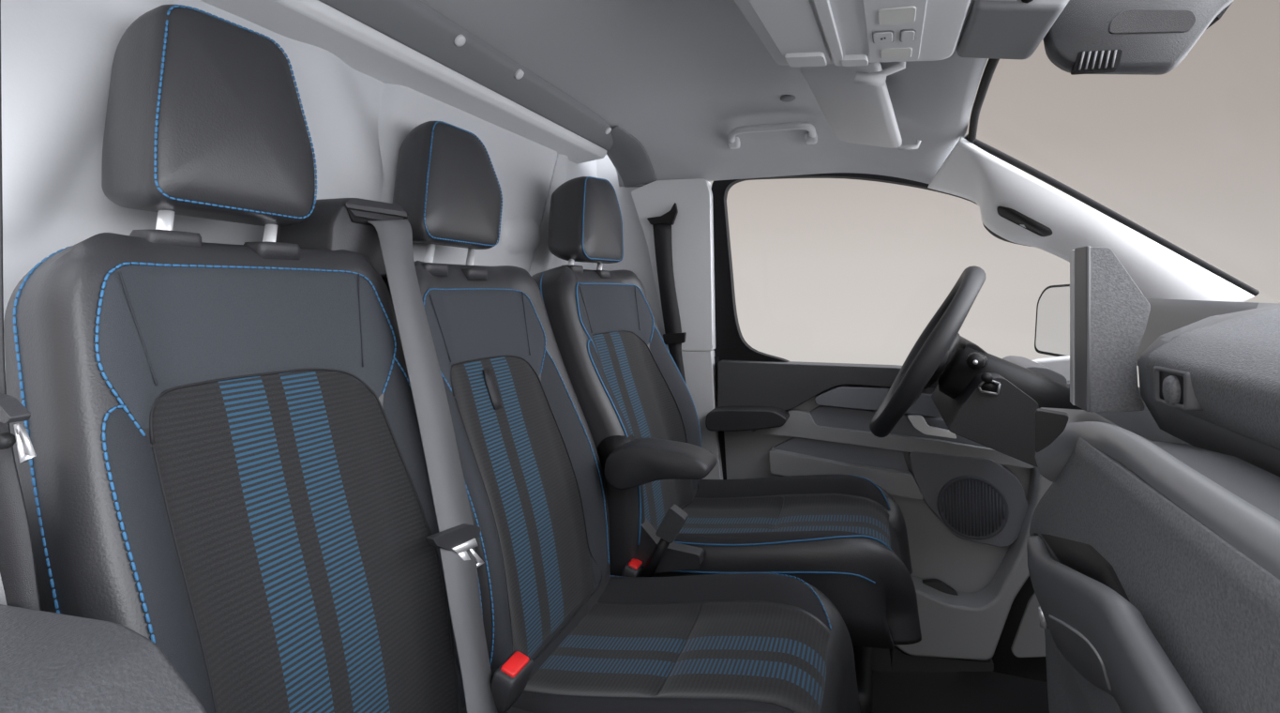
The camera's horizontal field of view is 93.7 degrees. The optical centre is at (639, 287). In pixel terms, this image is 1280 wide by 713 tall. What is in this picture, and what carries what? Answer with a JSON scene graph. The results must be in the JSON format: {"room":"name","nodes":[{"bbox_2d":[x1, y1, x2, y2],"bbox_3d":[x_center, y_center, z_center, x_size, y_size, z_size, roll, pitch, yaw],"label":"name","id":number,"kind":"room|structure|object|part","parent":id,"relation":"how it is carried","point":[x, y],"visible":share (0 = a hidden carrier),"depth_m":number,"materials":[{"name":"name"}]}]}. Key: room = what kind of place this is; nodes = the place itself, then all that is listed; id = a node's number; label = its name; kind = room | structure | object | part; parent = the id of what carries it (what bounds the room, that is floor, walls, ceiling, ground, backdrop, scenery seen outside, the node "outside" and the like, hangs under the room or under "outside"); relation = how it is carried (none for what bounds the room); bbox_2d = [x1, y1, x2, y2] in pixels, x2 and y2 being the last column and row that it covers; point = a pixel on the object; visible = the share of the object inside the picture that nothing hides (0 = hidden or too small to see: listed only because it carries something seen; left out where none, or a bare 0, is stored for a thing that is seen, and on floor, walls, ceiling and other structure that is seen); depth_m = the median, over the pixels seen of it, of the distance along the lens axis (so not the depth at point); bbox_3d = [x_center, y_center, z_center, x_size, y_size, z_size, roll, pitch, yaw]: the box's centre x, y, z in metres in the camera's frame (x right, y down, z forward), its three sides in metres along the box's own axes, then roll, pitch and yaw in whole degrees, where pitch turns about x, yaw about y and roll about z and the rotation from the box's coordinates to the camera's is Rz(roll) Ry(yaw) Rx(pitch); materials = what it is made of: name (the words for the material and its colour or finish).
{"room":"vehicle interior","nodes":[
{"label":"vehicle interior","id":0,"kind":"room"},
{"bbox_2d":[0,0,596,370],"bbox_3d":[-0.424,0.244,1.059,0.048,1.413,1.770,0,0,21],"label":"wall","id":1,"kind":"structure","parent":0,"point":[57,56],"depth_m":0.66,"materials":[{"name":"grey plastic"}]},
{"bbox_2d":[0,603,206,712],"bbox_3d":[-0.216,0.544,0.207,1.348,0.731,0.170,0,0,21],"label":"armrest","id":2,"kind":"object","parent":1,"relation":"in","point":[51,662],"depth_m":0.29,"materials":[{"name":"grey plastic"}]},
{"bbox_2d":[0,573,6,604],"bbox_3d":[-0.442,0.188,0.402,0.086,0.135,0.003,0,0,21],"label":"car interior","id":3,"kind":"object","parent":2,"relation":"attached to","point":[3,600],"visible":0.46,"depth_m":0.39,"materials":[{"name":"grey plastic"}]},
{"bbox_2d":[0,0,41,610],"bbox_3d":[-0.396,0.013,0.368,0.083,0.440,0.016,0,0,21],"label":"belt","id":4,"kind":"object","parent":3,"relation":"attached to","point":[18,573],"visible":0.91,"depth_m":0.37,"materials":[{"name":"grey woven webbing"},{"name":"bright steel"},{"name":"black plastic"}]},
{"bbox_2d":[199,0,613,164],"bbox_3d":[-0.380,-0.396,1.005,0.166,0.092,1.500,0,0,21],"label":"trim","id":5,"kind":"structure","parent":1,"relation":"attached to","point":[408,43],"depth_m":1.01,"materials":[{"name":"grey plastic"}]},
{"bbox_3d":[-0.381,-0.414,1.005,0.164,0.056,1.500,0,0,21],"label":"rail","id":6,"kind":"part","parent":5,"relation":"part of","materials":[{"name":"grey plastic"}]},
{"bbox_2d":[596,154,667,347],"bbox_3d":[0.013,0.260,1.809,0.340,1.380,0.080,0,0,21],"label":"wall","id":7,"kind":"structure","parent":0,"point":[636,259],"depth_m":1.78,"materials":[{"name":"white plastic"}]},
{"bbox_2d":[606,125,722,479],"bbox_3d":[0.058,0.317,1.782,0.420,1.485,0.374,0,0,-13],"label":"pillar","id":8,"kind":"structure","parent":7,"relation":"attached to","point":[692,230],"depth_m":1.69,"materials":[{"name":"white plastic"}]},
{"bbox_2d":[647,202,686,384],"bbox_3d":[0.086,0.133,1.685,0.139,0.743,0.020,0,0,21],"label":"belt","id":9,"kind":"object","parent":8,"relation":"attached to","point":[673,337],"visible":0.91,"depth_m":1.69,"materials":[{"name":"black woven webbing"},{"name":"black plastic"}]},
{"bbox_3d":[0.096,0.141,1.676,0.065,0.035,0.012,0,0,21],"label":"stop plate","id":10,"kind":"part","parent":9,"relation":"part of","materials":[{"name":"black plastic"}]},
{"bbox_3d":[0.098,-0.065,1.736,0.245,0.488,0.060,0,0,21],"label":"trim","id":11,"kind":"part","parent":8,"relation":"part of","materials":[{"name":"white plastic"}]},
{"bbox_3d":[0.172,0.617,1.711,0.244,0.885,0.060,0,0,21],"label":"trim","id":12,"kind":"part","parent":8,"relation":"part of","materials":[{"name":"white plastic"}]},
{"bbox_2d":[705,172,1053,671],"bbox_3d":[0.582,0.320,1.528,0.841,1.300,0.150,0,0,21],"label":"door","id":13,"kind":"structure","parent":7,"relation":"in","point":[967,506],"depth_m":1.50,"materials":[{"name":"grey plastic"}]},
{"bbox_3d":[0.289,0.349,1.609,0.212,0.066,0.090,0,0,21],"label":"armrest","id":14,"kind":"part","parent":13,"relation":"part of","materials":[{"name":"grey plastic"}]},
{"bbox_3d":[0.609,0.571,1.574,0.818,0.724,0.045,0,0,21],"label":"panel","id":15,"kind":"part","parent":13,"relation":"part of","materials":[{"name":"grey plastic"}]},
{"bbox_3d":[0.712,0.337,1.466,0.107,0.048,0.018,0,0,21],"label":"handle","id":16,"kind":"part","parent":13,"relation":"part of","materials":[{"name":"silver metal"}]},
{"bbox_3d":[0.795,0.509,1.462,0.258,0.211,0.040,0,0,21],"label":"speaker panel","id":17,"kind":"part","parent":13,"relation":"part of","materials":[{"name":"grey plastic"}]},
{"bbox_2d":[937,475,1008,539],"bbox_3d":[0.796,0.525,1.436,0.150,0.150,0.013,0,0,21],"label":"speaker grille","id":18,"kind":"object","parent":13,"relation":"attached to","point":[971,506],"depth_m":1.43,"materials":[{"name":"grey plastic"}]},
{"bbox_2d":[1010,592,1045,657],"bbox_3d":[0.966,0.791,1.452,0.118,0.220,0.016,0,0,21],"label":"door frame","id":19,"kind":"structure","parent":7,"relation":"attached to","point":[1030,638],"depth_m":1.45,"materials":[{"name":"grey plastic"}]},
{"bbox_2d":[420,0,1017,186],"bbox_3d":[0.085,-0.346,0.932,0.886,0.219,1.508,0,0,21],"label":"ceiling","id":20,"kind":"structure","parent":0,"point":[678,76],"depth_m":1.22,"materials":[{"name":"grey fabric"}]},
{"bbox_2d":[727,121,817,149],"bbox_3d":[0.323,-0.380,1.501,0.226,0.038,0.129,0,0,21],"label":"handle","id":21,"kind":"object","parent":20,"relation":"attached to","point":[810,137],"visible":1,"depth_m":1.46,"materials":[{"name":"white plastic"}]},
{"bbox_2d":[780,94,795,102],"bbox_3d":[0.330,-0.422,1.341,0.034,0.008,0.034,0,0,21],"label":"cap","id":22,"kind":"object","parent":20,"relation":"attached to","point":[786,97],"visible":1,"depth_m":1.33,"materials":[{"name":"grey plastic"}]},
{"bbox_2d":[799,61,921,150],"bbox_3d":[0.429,-0.345,1.141,0.172,0.103,0.397,0,0,28],"label":"sun visor","id":23,"kind":"object","parent":20,"relation":"attached to","point":[855,102],"visible":0.76,"depth_m":1.11,"materials":[{"name":"white"}]},
{"bbox_3d":[0.386,-0.356,0.959,0.013,0.042,0.079,0,0,-45],"label":"hinge arm","id":24,"kind":"part","parent":23,"relation":"part of","materials":[{"name":"white plastic"}]},
{"bbox_2d":[733,0,1069,67],"bbox_3d":[0.310,-0.381,0.745,0.406,0.135,0.358,0,0,21],"label":"console","id":25,"kind":"object","parent":20,"relation":"attached to","point":[795,33],"visible":1,"depth_m":0.78,"materials":[{"name":"white plastic"}]},
{"bbox_2d":[873,31,892,43],"bbox_3d":[0.325,-0.336,0.802,0.025,0.008,0.034,0,0,21],"label":"switch","id":26,"kind":"object","parent":25,"relation":"attached to","point":[878,37],"depth_m":0.80,"materials":[{"name":"white plastic"}]},
{"bbox_2d":[862,0,927,61],"bbox_3d":[0.318,-0.338,0.755,0.076,0.018,0.272,0,0,21],"label":"lamp","id":27,"kind":"object","parent":25,"relation":"attached to","point":[893,30],"depth_m":0.78,"materials":[{"name":"white plastic"}]},
{"bbox_2d":[901,30,915,42],"bbox_3d":[0.352,-0.333,0.790,0.017,0.007,0.034,0,0,21],"label":"switch","id":28,"kind":"object","parent":25,"relation":"attached to","point":[906,36],"depth_m":0.79,"materials":[{"name":"white plastic"}]},
{"bbox_2d":[927,0,1259,301],"bbox_3d":[0.742,-0.123,0.702,0.624,0.438,1.445,0,0,21],"label":"pillar","id":29,"kind":"structure","parent":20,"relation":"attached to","point":[1017,206],"depth_m":1.28,"materials":[{"name":"white plastic"}]},
{"bbox_3d":[0.759,-0.160,0.607,0.628,0.390,1.640,0,0,21],"label":"window","id":30,"kind":"structure","parent":29,"relation":"attached to","visible":0},
{"bbox_2d":[1042,0,1234,75],"bbox_3d":[0.627,-0.347,0.761,0.200,0.158,0.052,0,0,21],"label":"housing","id":31,"kind":"object","parent":30,"relation":"attached to","point":[1088,37],"visible":0.99,"depth_m":0.75,"materials":[{"name":"grey plastic"}]},
{"bbox_2d":[1070,49,1122,75],"bbox_3d":[0.579,-0.287,0.761,0.051,0.027,0.012,0,0,21],"label":"grille","id":32,"kind":"object","parent":31,"relation":"attached to","point":[1082,61],"depth_m":0.76,"materials":[{"name":"grey plastic"}]},
{"bbox_3d":[0.636,-0.327,0.758,0.087,0.037,0.050,0,0,21],"label":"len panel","id":33,"kind":"part","parent":31,"relation":"part of","materials":[{"name":"grey plastic"}]},
{"bbox_2d":[1206,0,1234,29],"bbox_3d":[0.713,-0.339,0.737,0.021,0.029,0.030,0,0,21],"label":"mirror","id":34,"kind":"object","parent":31,"relation":"attached to","point":[1220,13],"depth_m":0.72,"materials":[{"name":"black plastic"}]},
{"bbox_2d":[872,670,1049,712],"bbox_3d":[0.325,0.970,0.839,1.760,0.040,1.720,0,0,21],"label":"floor","id":35,"kind":"structure","parent":0,"point":[892,691],"depth_m":1.41,"materials":[{"name":"black carpet"}]},
{"bbox_2d":[3,4,860,712],"bbox_3d":[-0.133,0.331,0.722,0.744,1.238,0.770,0,0,21],"label":"bench","id":36,"kind":"object","parent":35,"relation":"on","point":[228,471],"visible":0.91,"depth_m":0.63,"materials":[{"name":"grey"}]},
{"bbox_3d":[-0.476,-0.074,0.603,0.013,0.066,0.076,0,0,-34],"label":"post","id":37,"kind":"part","parent":36,"relation":"part of","materials":[{"name":"silver metal"}]},
{"bbox_3d":[-0.350,0.271,0.605,0.241,0.639,0.374,0,0,21],"label":"backrest","id":38,"kind":"part","parent":36,"relation":"part of","materials":[{"name":"grey fabric"}]},
{"bbox_3d":[-0.432,-0.070,0.704,0.013,0.066,0.093,0,0,-28],"label":"post","id":39,"kind":"part","parent":36,"relation":"part of","materials":[{"name":"silver metal"}]},
{"bbox_2d":[344,202,406,217],"bbox_3d":[-0.346,-0.103,0.793,0.004,0.009,0.106,0,0,21],"label":"hood","id":40,"kind":"object","parent":36,"relation":"attached to","point":[351,209],"depth_m":0.79,"materials":[{"name":"grey plastic"}]},
{"bbox_3d":[-0.338,-0.055,0.964,0.013,0.065,0.177,0,0,-17],"label":"post","id":41,"kind":"part","parent":36,"relation":"part of","materials":[{"name":"silver metal"}]},
{"bbox_2d":[367,219,497,712],"bbox_3d":[-0.252,0.195,0.728,0.245,0.583,0.090,0,0,36],"label":"belt","id":42,"kind":"object","parent":36,"relation":"attached to","point":[456,540],"visible":1,"depth_m":0.72,"materials":[{"name":"grey fabric"}]},
{"bbox_3d":[-0.300,-0.053,1.062,0.013,0.070,0.184,0,0,-14],"label":"post","id":43,"kind":"part","parent":36,"relation":"part of","materials":[{"name":"silver metal"}]},
{"bbox_3d":[-0.218,0.277,0.959,0.250,0.635,0.375,0,0,21],"label":"backrest","id":44,"kind":"part","parent":36,"relation":"part of","materials":[{"name":"grey fabric"}]},
{"bbox_2d":[490,649,533,712],"bbox_3d":[-0.150,0.456,0.695,0.036,0.055,0.048,0,0,21],"label":"seat belt buckle","id":45,"kind":"object","parent":36,"relation":"attached to","point":[509,680],"visible":0.98,"depth_m":0.68,"materials":[{"name":"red plastic"}]},
{"bbox_2d":[506,579,860,712],"bbox_3d":[0.067,0.581,0.848,0.463,0.246,0.390,0,0,21],"label":"cushion","id":46,"kind":"object","parent":36,"relation":"on","point":[594,645],"depth_m":0.85,"materials":[{"name":"grey fabric"}]},
{"bbox_2d":[531,176,921,712],"bbox_3d":[0.147,0.341,1.248,0.786,1.218,0.545,0,0,21],"label":"seat","id":47,"kind":"object","parent":35,"relation":"on","point":[845,536],"visible":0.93,"depth_m":1.18,"materials":[{"name":"grey fabric"}]},
{"bbox_3d":[-0.153,-0.059,1.342,0.013,0.047,0.111,0,0,-3],"label":"post","id":48,"kind":"part","parent":47,"relation":"part of","materials":[{"name":"silver metal"}]},
{"bbox_3d":[-0.099,-0.051,1.467,0.013,0.048,0.142,0,0,-1],"label":"post","id":49,"kind":"part","parent":47,"relation":"part of","materials":[{"name":"silver metal"}]},
{"bbox_3d":[-0.042,0.275,1.349,0.267,0.643,0.465,0,0,21],"label":"backrest","id":50,"kind":"part","parent":47,"relation":"part of","materials":[{"name":"grey fabric"}]},
{"bbox_2d":[621,557,643,576],"bbox_3d":[-0.014,0.526,1.103,0.036,0.055,0.048,0,0,21],"label":"seat belt buckle","id":51,"kind":"object","parent":47,"relation":"attached to","point":[634,567],"visible":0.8,"depth_m":1.08,"materials":[{"name":"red plastic"}]},
{"bbox_3d":[0.036,0.308,1.038,0.185,0.082,0.073,0,0,21],"label":"armrest","id":52,"kind":"part","parent":47,"relation":"part of","materials":[{"name":"black leather"}]},
{"bbox_2d":[641,504,688,576],"bbox_3d":[0.042,0.454,1.070,0.085,0.135,0.026,0,0,21],"label":"seat belt buckle","id":53,"kind":"object","parent":47,"relation":"attached to","point":[675,518],"visible":0.98,"depth_m":1.06,"materials":[{"name":"grey plastic"}]},
{"bbox_2d":[652,482,921,670],"bbox_3d":[0.289,0.544,1.260,0.530,0.231,0.420,0,0,21],"label":"cushion","id":54,"kind":"object","parent":47,"relation":"on","point":[848,541],"depth_m":1.10,"materials":[{"name":"grey fabric"}]},
{"bbox_3d":[1.127,0.550,0.529,0.040,0.820,1.680,0,0,21],"label":"wall","id":55,"kind":"structure","parent":0,"visible":0},
{"bbox_2d":[992,383,1193,682],"bbox_3d":[1.140,0.590,1.395,0.740,0.720,0.020,0,0,21],"label":"trim","id":56,"kind":"structure","parent":55,"relation":"attached to","point":[1142,423],"depth_m":1.46,"materials":[{"name":"grey plastic"}]},
{"bbox_2d":[931,298,1279,712],"bbox_3d":[0.732,0.341,0.607,0.672,0.658,1.620,0,0,21],"label":"dashboard","id":57,"kind":"object","parent":55,"relation":"attached to","point":[1153,566],"visible":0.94,"depth_m":0.44,"materials":[{"name":"grey plastic"}]},
{"bbox_3d":[0.679,0.231,1.206,0.140,0.150,0.340,0,0,21],"label":"knee panel","id":58,"kind":"part","parent":57,"relation":"part of","materials":[{"name":"grey plastic"}]},
{"bbox_2d":[978,379,1001,394],"bbox_3d":[0.611,0.171,1.051,0.036,0.029,0.015,0,0,21],"label":"switch","id":59,"kind":"object","parent":57,"relation":"attached to","point":[994,387],"depth_m":1.05,"materials":[{"name":"plastic"}]},
{"bbox_2d":[937,346,1083,409],"bbox_3d":[0.704,0.206,1.148,0.240,0.190,0.342,0,0,21],"label":"column","id":60,"kind":"structure","parent":57,"relation":"attached to","point":[1046,392],"depth_m":1.10,"materials":[{"name":"black plastic"}]},
{"bbox_2d":[869,265,985,436],"bbox_3d":[0.573,0.130,1.204,0.210,0.346,0.389,0,0,21],"label":"steering wheel","id":61,"kind":"object","parent":60,"relation":"attached to","point":[937,344],"visible":1,"depth_m":1.06,"materials":[{"name":"grey plastic"}]},
{"bbox_2d":[1069,245,1150,412],"bbox_3d":[0.547,0.046,0.718,0.060,0.185,0.134,0,0,21],"label":"screen","id":62,"kind":"object","parent":57,"relation":"on","point":[1109,313],"visible":1,"depth_m":0.66,"materials":[{"name":"grey plastic"}]},
{"bbox_3d":[0.358,0.368,0.370,0.069,0.467,0.748,0,0,21],"label":"glovebox door","id":63,"kind":"part","parent":57,"relation":"part of","materials":[{"name":"plastic"}]},
{"bbox_2d":[1040,406,1279,520],"bbox_3d":[0.369,0.145,0.351,0.075,0.038,0.880,0,0,21],"label":"shelf","id":64,"kind":"object","parent":57,"relation":"attached to","point":[1133,476],"depth_m":0.43,"materials":[{"name":"grey plastic"}]},
{"bbox_2d":[1153,365,1203,410],"bbox_3d":[0.469,0.087,0.523,0.013,0.035,0.065,0,0,21],"label":"vent","id":65,"kind":"object","parent":57,"relation":"attached to","point":[1177,386],"depth_m":0.51,"materials":[{"name":"black plastic"}]},
{"label":"outside","id":66,"kind":"structure","parent":0,"visible":0},
{"bbox_2d":[1032,284,1069,383],"bbox_3d":[1.119,0.115,1.572,0.268,0.261,0.260,0,0,21],"label":"mirror","id":67,"kind":"object","parent":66,"point":[1052,323],"visible":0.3,"depth_m":1.60,"materials":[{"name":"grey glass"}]},
{"bbox_3d":[1.075,0.206,1.536,0.212,0.077,0.160,0,0,21],"label":"arm","id":68,"kind":"part","parent":67,"relation":"part of","materials":[{"name":"white plastic"}]},
{"bbox_3d":[1.122,0.086,1.579,0.006,0.188,0.190,0,0,-10],"label":"glass","id":69,"kind":"part","parent":67,"relation":"part of","materials":[{"name":"white mirror"}]}
]}

